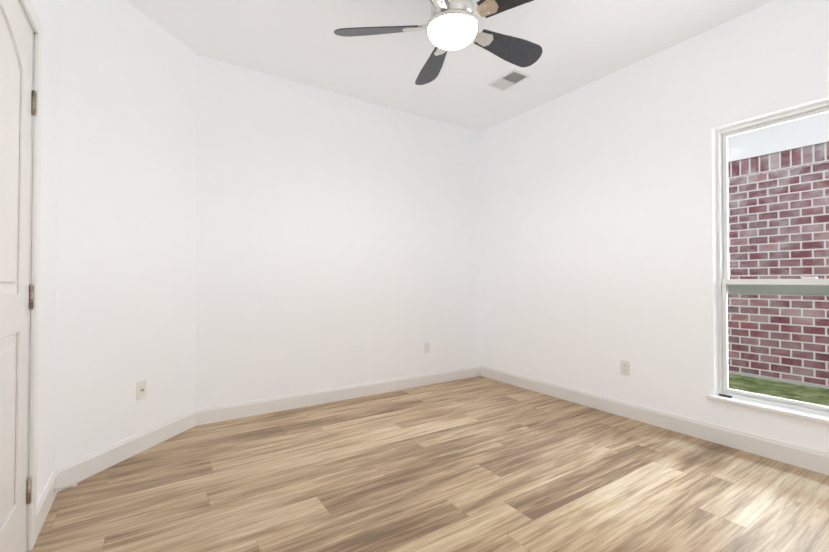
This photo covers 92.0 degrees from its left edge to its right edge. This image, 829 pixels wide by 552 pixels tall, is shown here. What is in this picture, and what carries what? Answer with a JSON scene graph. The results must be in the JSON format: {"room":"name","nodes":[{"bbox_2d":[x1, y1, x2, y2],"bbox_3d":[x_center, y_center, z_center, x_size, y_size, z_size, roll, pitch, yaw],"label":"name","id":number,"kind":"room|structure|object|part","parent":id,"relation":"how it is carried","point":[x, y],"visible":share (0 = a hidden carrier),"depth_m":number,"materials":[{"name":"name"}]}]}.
{"room":"empty bedroom","nodes":[
{"label":"empty bedroom","id":0,"kind":"room"},
{"bbox_2d":[31,0,59,502],"bbox_3d":[-0.998,-0.304,0.693,0.120,2.740,3.204,1,-1,-33],"label":"wall","id":1,"kind":"structure","parent":0,"point":[48,13],"depth_m":1.84,"materials":[{"name":"paint"}]},
{"bbox_2d":[0,0,35,551],"bbox_3d":[-1.280,0.046,1.245,0.099,2.030,0.823,1,-1,-33],"label":"door","id":2,"kind":"structure","parent":1,"relation":"in","point":[15,89],"depth_m":1.41,"materials":[{"name":"paint"}]},
{"bbox_3d":[-1.523,0.078,1.569,0.043,1.631,0.014,1,-1,-33],"label":"door hinges","id":3,"kind":"part","parent":2,"relation":"part of","materials":[{"name":"silver metal"}]},
{"bbox_2d":[17,0,42,551],"bbox_3d":[-1.331,0.020,1.208,0.136,2.105,0.943,1,-1,-33],"label":"door frame","id":4,"kind":"structure","parent":1,"relation":"attached to","point":[31,13],"depth_m":1.59,"materials":[{"name":"paint"}]},
{"bbox_2d":[36,469,57,539],"bbox_3d":[-1.670,1.022,1.813,0.014,0.118,0.475,1,-1,-33],"label":"baseboard","id":5,"kind":"structure","parent":1,"relation":"attached to","point":[45,501],"depth_m":1.79,"materials":[{"name":"paint"}]},
{"bbox_2d":[53,484,76,491],"bbox_3d":[-1.704,1.031,1.955,0.087,0.024,0.024,1,-1,-33],"label":"door stop","id":6,"kind":"object","parent":1,"relation":"attached to","point":[63,487],"visible":1,"depth_m":1.95,"materials":[{"name":"silver metal"}]},
{"bbox_2d":[54,0,197,468],"bbox_3d":[-1.767,-0.280,2.501,0.120,2.740,1.076,0,-1,12],"label":"wall","id":7,"kind":"structure","parent":0,"point":[126,233],"depth_m":2.37,"materials":[{"name":"paint"}]},
{"bbox_2d":[55,409,195,491],"bbox_3d":[-1.702,1.031,2.470,0.014,0.118,0.945,0,-1,12],"label":"baseboard","id":8,"kind":"structure","parent":7,"relation":"attached to","point":[83,468],"depth_m":2.35,"materials":[{"name":"paint"}]},
{"bbox_2d":[136,380,145,400],"bbox_3d":[-1.702,0.711,2.494,0.051,0.114,0.051,1,-1,-33],"label":"outlet","id":9,"kind":"object","parent":7,"relation":"attached to","point":[140,389],"visible":1,"depth_m":2.48,"materials":[{"name":"plastic"}]},
{"bbox_2d":[195,55,480,408],"bbox_3d":[-0.389,-0.261,3.839,3.074,2.740,0.120,1,-1,-33],"label":"wall","id":10,"kind":"structure","parent":0,"point":[337,240],"depth_m":3.50,"materials":[{"name":"paint"}]},
{"bbox_2d":[195,365,480,425],"bbox_3d":[-0.434,1.048,3.711,2.830,0.118,0.014,1,-1,-33],"label":"baseboard","id":11,"kind":"structure","parent":10,"relation":"attached to","point":[213,414],"depth_m":3.47,"materials":[{"name":"paint"}]},
{"bbox_2d":[424,342,429,353],"bbox_3d":[0.128,0.733,4.090,0.070,0.114,0.006,1,-1,-33],"label":"electrical outlet","id":12,"kind":"object","parent":10,"relation":"attached to","point":[426,347],"visible":1,"depth_m":4.09,"materials":[{"name":"plastic"}]},
{"bbox_2d":[27,376,828,551],"bbox_3d":[0.348,1.134,2.010,3.840,0.100,3.950,1,-1,-33],"label":"floor","id":13,"kind":"structure","parent":0,"point":[479,464],"depth_m":2.05,"materials":[{"name":"wood"}]},
{"bbox_2d":[126,0,773,132],"bbox_3d":[0.348,-1.706,2.050,3.840,0.100,3.950,1,-1,-33],"label":"ceiling","id":14,"kind":"structure","parent":0,"point":[581,43],"depth_m":2.83,"materials":[{"name":"paint"}]},
{"bbox_2d":[334,0,541,84],"bbox_3d":[0.250,-1.457,2.204,1.227,0.392,1.262,1,-1,-33],"label":"fan","id":15,"kind":"object","parent":14,"relation":"hanging from","point":[451,25],"visible":1,"depth_m":2.19,"materials":[{"name":"grey wood"}]},
{"bbox_2d":[488,70,529,90],"bbox_3d":[0.787,-1.632,3.352,0.190,0.011,0.300,1,-1,-33],"label":"ceiling vent","id":16,"kind":"object","parent":14,"relation":"in","point":[508,80],"visible":1,"depth_m":3.34,"materials":[{"name":"metal"}]},
{"bbox_2d":[480,0,828,452],"bbox_3d":[1.891,-0.273,2.978,0.220,2.740,3.830,1,-1,-33],"label":"wall","id":17,"kind":"structure","parent":0,"point":[598,236],"depth_m":3.06,"materials":[{"name":"paint"}]},
{"bbox_2d":[621,360,629,375],"bbox_3d":[1.646,0.719,3.130,0.006,0.114,0.070,1,-1,-33],"label":"electrical outlet","id":18,"kind":"object","parent":17,"relation":"attached to","point":[625,367],"visible":1,"depth_m":3.12,"materials":[{"name":"plastic"}]},
{"bbox_2d":[481,365,828,474],"bbox_3d":[1.760,1.038,2.946,0.014,0.118,3.710,1,-1,-33],"label":"baseboard","id":19,"kind":"structure","parent":17,"relation":"attached to","point":[796,455],"depth_m":2.77,"materials":[{"name":"paint"}]},
{"bbox_2d":[706,395,828,424],"bbox_3d":[2.232,0.796,2.269,0.094,0.026,0.965,1,-1,-33],"label":"window sill","id":20,"kind":"structure","parent":17,"relation":"attached to","point":[775,410],"depth_m":2.37,"materials":[{"name":"paint"}]},
{"bbox_2d":[716,101,828,415],"bbox_3d":[2.289,-0.101,2.319,0.120,1.767,0.895,1,-1,-33],"label":"window","id":21,"kind":"structure","parent":17,"relation":"in","point":[803,286],"depth_m":2.57,"materials":[{"name":"plastic"}]},
{"label":"outside","id":22,"kind":"structure","parent":0,"visible":0},
{"bbox_2d":[728,373,828,405],"bbox_3d":[2.467,1.372,4.781,2.755,0.300,22.000,1,-1,-33],"label":"lawn","id":23,"kind":"structure","parent":22,"point":[772,387],"depth_m":4.29,"materials":[{"name":"green plant"}]},
{"bbox_2d":[728,112,828,388],"bbox_3d":[4.652,-0.875,6.257,2.663,4.835,18.000,1,-1,-33],"label":"brick house","id":24,"kind":"structure","parent":23,"relation":"on","point":[755,265],"depth_m":4.64,"materials":[{"name":"brick"}]}
]}

